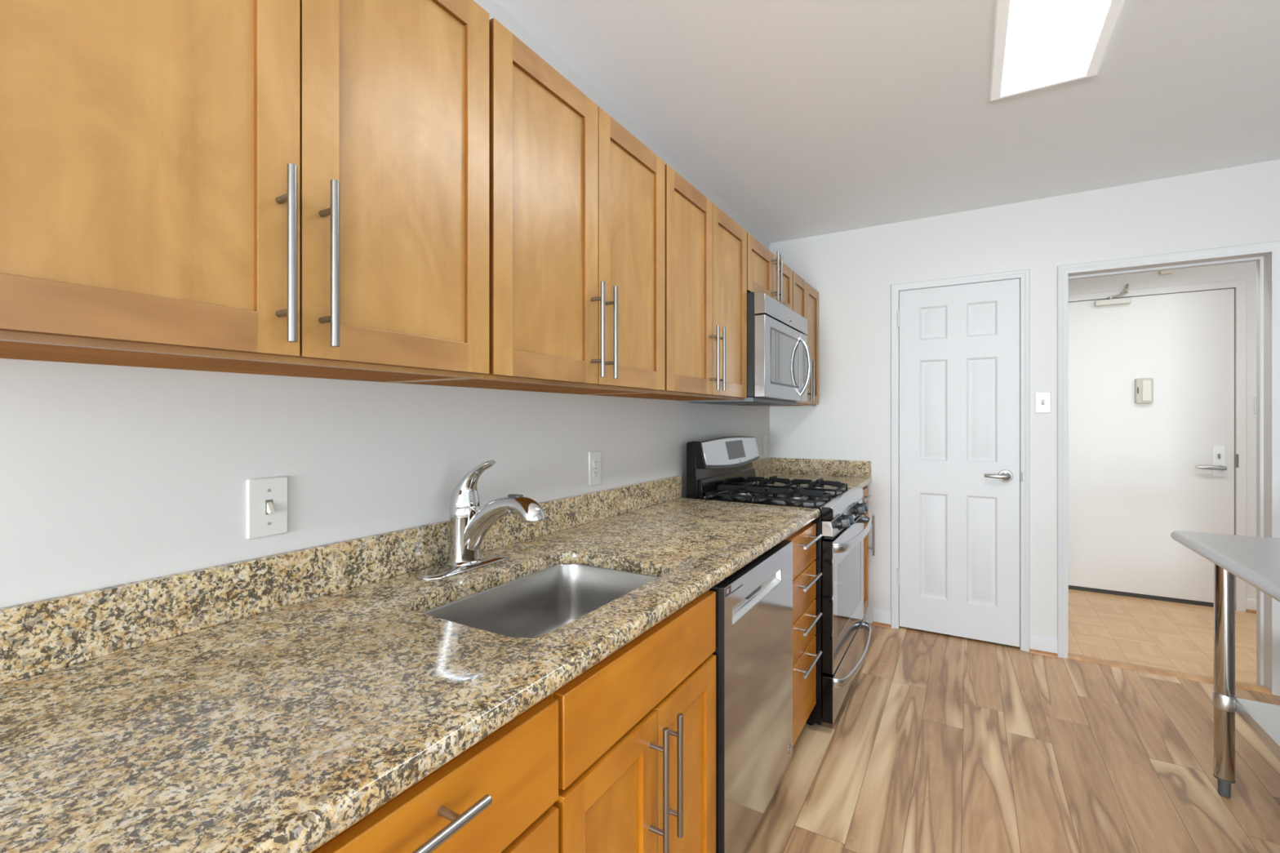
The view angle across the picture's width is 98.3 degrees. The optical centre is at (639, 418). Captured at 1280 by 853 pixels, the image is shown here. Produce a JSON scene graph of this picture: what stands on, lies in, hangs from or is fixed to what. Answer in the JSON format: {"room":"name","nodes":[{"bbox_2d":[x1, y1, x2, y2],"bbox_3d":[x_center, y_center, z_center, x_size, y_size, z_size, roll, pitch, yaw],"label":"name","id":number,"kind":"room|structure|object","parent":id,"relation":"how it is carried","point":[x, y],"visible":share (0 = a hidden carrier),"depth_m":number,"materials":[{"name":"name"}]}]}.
{"room":"kitchen","nodes":[
{"label":"kitchen","id":0,"kind":"room"},
{"bbox_2d":[0,0,769,608],"bbox_3d":[-1.721,0.040,-0.492,0.120,2.484,10.039,0,0,31],"label":"wall","id":1,"kind":"structure","parent":0,"point":[110,475],"depth_m":1.07,"materials":[{"name":"white paint"}]},
{"bbox_2d":[0,0,488,382],"bbox_3d":[-0.621,-0.455,0.879,0.374,0.747,0.754,0,0,31],"label":"upper cabinet","id":2,"kind":"object","parent":1,"relation":"attached to","point":[285,188],"visible":1,"depth_m":0.76,"materials":[{"name":"brown wood"}]},
{"bbox_2d":[246,475,288,539],"bbox_3d":[-0.716,0.171,1.069,0.021,0.114,0.073,0,0,31],"label":"light switch","id":3,"kind":"object","parent":1,"relation":"attached to","point":[267,498],"visible":1,"depth_m":1.07,"materials":[{"name":"white plastic"}]},
{"bbox_2d":[0,475,681,684],"bbox_3d":[-0.596,0.317,1.268,0.020,0.102,3.074,0,0,31],"label":"backsplash","id":4,"kind":"structure","parent":1,"relation":"attached to","point":[42,636],"depth_m":1.01,"materials":[{"name":"stone"}]},
{"bbox_2d":[395,17,665,395],"bbox_3d":[-0.235,-0.455,1.530,0.374,0.747,0.757,0,0,31],"label":"upper cabinet","id":5,"kind":"object","parent":1,"relation":"attached to","point":[577,201],"visible":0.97,"depth_m":1.36,"materials":[{"name":"brown wood"}]},
{"bbox_2d":[588,450,601,485],"bbox_3d":[-0.163,0.181,2.012,0.009,0.123,0.074,0,0,31],"label":"wall outlet","id":6,"kind":"object","parent":1,"relation":"attached to","point":[594,457],"visible":1,"depth_m":2.00,"materials":[{"name":"white plastic"}]},
{"bbox_2d":[593,458,598,466],"bbox_3d":[-0.160,0.161,2.011,0.003,0.028,0.033,0,0,31],"label":"receptacle","id":7,"kind":"object","parent":6,"relation":"attached to","point":[595,460],"depth_m":2.01,"materials":[{"name":"grey plastic"}]},
{"bbox_2d":[593,469,598,477],"bbox_3d":[-0.160,0.200,2.011,0.003,0.028,0.033,0,0,31],"label":"receptacle","id":8,"kind":"object","parent":6,"relation":"attached to","point":[595,471],"depth_m":2.01,"materials":[{"name":"grey plastic"}]},
{"bbox_2d":[584,164,746,400],"bbox_3d":[0.153,-0.455,2.184,0.374,0.747,0.763,0,0,31],"label":"upper cabinet","id":9,"kind":"object","parent":1,"relation":"attached to","point":[706,250],"visible":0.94,"depth_m":2.05,"materials":[{"name":"brown wood"}]},
{"bbox_2d":[751,457,772,476],"bbox_3d":[0.737,0.317,3.518,0.020,0.102,0.632,0,0,31],"label":"backsplash","id":10,"kind":"structure","parent":1,"relation":"attached to","point":[762,466],"depth_m":3.61,"materials":[{"name":"stone"}]},
{"bbox_2d":[763,435,767,454],"bbox_3d":[0.838,0.178,3.700,0.009,0.127,0.074,0,0,31],"label":"wall outlet","id":11,"kind":"object","parent":1,"relation":"attached to","point":[765,437],"visible":1,"depth_m":3.69,"materials":[{"name":"white plastic"}]},
{"bbox_2d":[746,232,792,310],"bbox_3d":[0.536,-0.695,2.831,0.374,0.268,0.738,0,0,31],"label":"upper cabinet","id":12,"kind":"object","parent":1,"relation":"attached to","point":[766,273],"visible":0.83,"depth_m":2.71,"materials":[{"name":"brown wood"}]},
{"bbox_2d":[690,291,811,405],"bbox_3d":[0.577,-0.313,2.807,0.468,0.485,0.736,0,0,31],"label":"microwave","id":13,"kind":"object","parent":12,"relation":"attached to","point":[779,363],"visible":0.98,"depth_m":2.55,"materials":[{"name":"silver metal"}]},
{"bbox_2d":[767,271,818,406],"bbox_3d":[0.884,-0.455,3.419,0.374,0.747,0.627,0,0,31],"label":"upper cabinet","id":14,"kind":"object","parent":1,"relation":"attached to","point":[805,297],"visible":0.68,"depth_m":3.43,"materials":[{"name":"brown wood"}]},
{"bbox_2d":[494,0,1279,243],"bbox_3d":[-0.509,-1.252,-1.134,2.860,0.100,10.170,0,0,31],"label":"ceiling","id":15,"kind":"structure","parent":0,"point":[806,118],"depth_m":2.07,"materials":[{"name":"white paint"}]},
{"bbox_2d":[989,0,1124,101],"bbox_3d":[1.128,-1.196,1.456,0.315,0.012,1.255,0,0,31],"label":"recessed light","id":16,"kind":"object","parent":15,"relation":"in","point":[1047,43],"visible":1,"depth_m":1.75,"materials":[{"name":"white plastic"}]},
{"bbox_2d":[743,589,1279,852],"bbox_3d":[0.236,1.342,-0.720,3.720,0.120,11.642,0,0,31],"label":"floor","id":17,"kind":"structure","parent":0,"point":[939,743],"depth_m":2.12,"materials":[{"name":"laminate"}]},
{"bbox_2d":[311,693,558,852],"bbox_3d":[-0.531,0.842,0.732,0.678,0.880,0.609,0,0,31],"label":"base cabinet","id":18,"kind":"object","parent":17,"relation":"on","point":[498,795],"visible":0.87,"depth_m":0.71,"materials":[{"name":"brown wood"}]},
{"bbox_2d":[0,475,819,852],"bbox_3d":[-0.324,0.333,1.107,0.652,0.134,3.074,0,0,31],"label":"countertop","id":19,"kind":"structure","parent":18,"relation":"on","point":[275,703],"depth_m":0.79,"materials":[{"name":"stone"}]},
{"bbox_2d":[415,459,545,580],"bbox_3d":[-0.347,0.234,1.324,0.295,0.268,0.264,0,0,31],"label":"faucet","id":20,"kind":"object","parent":19,"relation":"on","point":[469,523],"visible":1,"depth_m":1.34,"materials":[{"name":"silver metal"}]},
{"bbox_2d":[422,563,657,637],"bbox_3d":[-0.195,0.498,1.232,0.376,0.193,0.563,0,0,31],"label":"sink","id":21,"kind":"object","parent":19,"relation":"in","point":[543,602],"visible":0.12,"depth_m":1.44,"materials":[{"name":"metal"}]},
{"bbox_2d":[551,589,715,852],"bbox_3d":[-0.221,0.842,1.256,0.678,0.880,0.606,0,0,31],"label":"base cabinet","id":22,"kind":"object","parent":17,"relation":"on","point":[637,728],"visible":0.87,"depth_m":1.06,"materials":[{"name":"brown wood"}]},
{"bbox_2d":[709,540,792,852],"bbox_3d":[0.098,0.848,1.789,0.623,0.868,0.630,0,0,31],"label":"dishwasher","id":23,"kind":"object","parent":17,"relation":"on","point":[753,652],"visible":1,"depth_m":1.54,"materials":[{"name":"silver metal"}]},
{"bbox_2d":[686,435,871,725],"bbox_3d":[0.720,0.688,2.711,0.724,1.189,0.766,0,0,31],"label":"gas range","id":24,"kind":"object","parent":17,"relation":"on","point":[720,468],"visible":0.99,"depth_m":2.52,"materials":[{"name":"silver metal"}]},
{"bbox_2d":[697,481,852,510],"bbox_3d":[0.692,0.370,2.728,0.548,0.012,0.764,0,0,31],"label":"cooktop","id":25,"kind":"object","parent":24,"relation":"in","point":[834,495],"depth_m":2.52,"materials":[{"name":"black metal"}]},
{"bbox_2d":[783,522,822,746],"bbox_3d":[0.361,0.842,2.237,0.678,0.880,0.406,0,0,31],"label":"base cabinet","id":26,"kind":"object","parent":17,"relation":"on","point":[805,658],"visible":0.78,"depth_m":2.09,"materials":[{"name":"brown wood"}]},
{"bbox_2d":[861,486,874,613],"bbox_3d":[1.017,0.842,3.345,0.678,0.880,0.619,0,0,31],"label":"base cabinet","id":27,"kind":"object","parent":17,"relation":"on","point":[865,499],"visible":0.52,"depth_m":3.38,"materials":[{"name":"brown wood"}]},
{"bbox_2d":[751,457,871,488],"bbox_3d":[1.009,0.333,3.357,0.652,0.134,0.632,0,0,31],"label":"countertop","id":28,"kind":"structure","parent":27,"relation":"on","point":[856,473],"depth_m":3.56,"materials":[{"name":"stone"}]},
{"bbox_2d":[1067,653,1272,694],"bbox_3d":[2.630,1.278,2.792,0.756,0.009,0.072,0,0,31],"label":"threshold","id":29,"kind":"object","parent":17,"relation":"on","point":[1073,656],"visible":0.85,"depth_m":2.79,"materials":[{"name":"brown wood"}]},
{"bbox_2d":[1170,530,1279,798],"bbox_3d":[1.833,0.847,1.082,0.760,0.870,1.830,0,0,31],"label":"work table","id":30,"kind":"object","parent":17,"relation":"on","point":[1255,560],"visible":1,"depth_m":1.86,"materials":[{"name":"metal"}]},
{"bbox_2d":[1235,697,1279,759],"bbox_3d":[1.846,0.961,1.063,0.548,0.038,1.552,0,0,31],"label":"shelf","id":31,"kind":"object","parent":30,"relation":"attached to","point":[1264,718],"depth_m":1.75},
{"bbox_2d":[769,159,1279,691],"bbox_3d":[2.050,0.040,3.184,2.620,2.484,0.131,0,0,31],"label":"wall","id":32,"kind":"structure","parent":0,"point":[853,272],"depth_m":3.06,"materials":[{"name":"white paint"}]},
{"bbox_2d":[872,608,890,624],"bbox_3d":[1.500,1.235,3.428,0.104,0.095,0.012,0,0,31],"label":"baseboard","id":33,"kind":"structure","parent":32,"relation":"attached to","point":[883,616],"depth_m":3.42,"materials":[{"name":"grey paint"}]},
{"bbox_2d":[872,621,890,628],"bbox_3d":[1.492,1.274,3.415,0.104,0.017,0.017,0,0,31],"label":"trim","id":34,"kind":"structure","parent":32,"relation":"attached to","point":[877,624],"depth_m":3.41,"materials":[{"name":"brown wood"}]},
{"bbox_2d":[897,278,1022,647],"bbox_3d":[1.841,0.246,3.215,0.632,2.045,0.091,0,0,31],"label":"door","id":35,"kind":"structure","parent":32,"relation":"in","point":[958,571],"depth_m":3.22,"materials":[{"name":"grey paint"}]},
{"bbox_2d":[890,269,1029,652],"bbox_3d":[1.843,0.230,3.220,0.698,2.104,0.018,0,0,31],"label":"door frame","id":36,"kind":"structure","parent":32,"relation":"attached to","point":[1024,274],"depth_m":3.15,"materials":[{"name":"grey paint"}]},
{"bbox_2d":[1035,391,1050,413],"bbox_3d":[2.194,-0.087,3.012,0.071,0.115,0.018,0,0,31],"label":"light switch","id":37,"kind":"object","parent":32,"relation":"attached to","point":[1042,399],"visible":1,"depth_m":3.02,"materials":[{"name":"white plastic"}]},
{"bbox_2d":[1029,634,1057,653],"bbox_3d":[2.197,1.235,3.014,0.122,0.095,0.012,0,0,31],"label":"baseboard","id":38,"kind":"structure","parent":32,"relation":"attached to","point":[1043,643],"depth_m":3.01,"materials":[{"name":"grey paint"}]},
{"bbox_2d":[1029,648,1057,657],"bbox_3d":[2.190,1.274,3.001,0.122,0.017,0.017,0,0,31],"label":"trim","id":39,"kind":"structure","parent":32,"relation":"attached to","point":[1031,651],"depth_m":3.00,"materials":[{"name":"brown wood"}]},
{"bbox_2d":[1067,256,1263,686],"bbox_3d":[2.666,0.253,2.853,0.756,2.058,0.040,0,0,31],"label":"door frame","id":40,"kind":"structure","parent":32,"relation":"attached to","point":[1260,260],"depth_m":2.67,"materials":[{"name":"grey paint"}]},
{"bbox_2d":[1057,240,1279,696],"bbox_3d":[2.613,0.230,2.764,0.848,2.104,0.018,0,0,31],"label":"door frame","id":41,"kind":"structure","parent":32,"relation":"attached to","point":[1273,247],"depth_m":2.81,"materials":[{"name":"grey paint"}]},
{"bbox_2d":[1068,261,1256,599],"bbox_3d":[3.618,0.040,3.984,2.700,2.484,0.100,0,0,31],"label":"wall","id":42,"kind":"structure","parent":0,"point":[1246,270],"depth_m":3.69,"materials":[{"name":"white paint"}]},
{"bbox_2d":[1068,284,1238,607],"bbox_3d":[3.599,0.157,3.932,0.922,2.251,0.108,0,0,31],"label":"door","id":43,"kind":"structure","parent":42,"relation":"in","point":[1140,474],"depth_m":3.92,"materials":[{"name":"white paint"}]},
{"bbox_2d":[1134,377,1153,403],"bbox_3d":[3.578,-0.196,3.928,0.094,0.179,0.042,0,0,31],"label":"door chime","id":44,"kind":"object","parent":43,"relation":"attached to","point":[1144,387],"visible":1,"depth_m":3.91,"materials":[{"name":"beige plastic"}]},
{"bbox_2d":[1068,279,1246,612],"bbox_3d":[3.593,0.178,3.931,1.008,2.208,0.016,0,0,31],"label":"door frame","id":45,"kind":"structure","parent":42,"relation":"attached to","point":[1240,286],"depth_m":3.69,"materials":[{"name":"white paint"}]},
{"bbox_2d":[1160,269,1172,275],"bbox_3d":[3.680,-1.037,3.870,0.060,0.052,0.034,0,0,31],"label":"junction box","id":46,"kind":"object","parent":42,"relation":"attached to","point":[1164,272],"visible":0.45,"depth_m":3.86,"materials":[{"name":"beige plastic"}]},
{"bbox_2d":[1246,597,1256,610],"bbox_3d":[4.389,1.237,3.462,0.840,0.090,0.012,0,0,31],"label":"baseboard","id":47,"kind":"structure","parent":42,"relation":"attached to","point":[1251,602],"depth_m":3.66,"materials":[{"name":"white paint"}]},
{"bbox_2d":[1246,608,1256,613],"bbox_3d":[4.381,1.274,3.449,0.840,0.017,0.017,0,0,31],"label":"trim","id":48,"kind":"structure","parent":42,"relation":"attached to","point":[1247,611],"depth_m":3.65,"materials":[{"name":"brown wood"}]},
{"bbox_2d":[1253,395,1256,413],"bbox_3d":[4.089,-0.089,3.636,0.070,0.118,0.018,0,0,31],"label":"light switch","id":49,"kind":"object","parent":42,"relation":"attached to","point":[1255,397],"visible":0.22,"depth_m":3.65,"materials":[{"name":"white plastic"}]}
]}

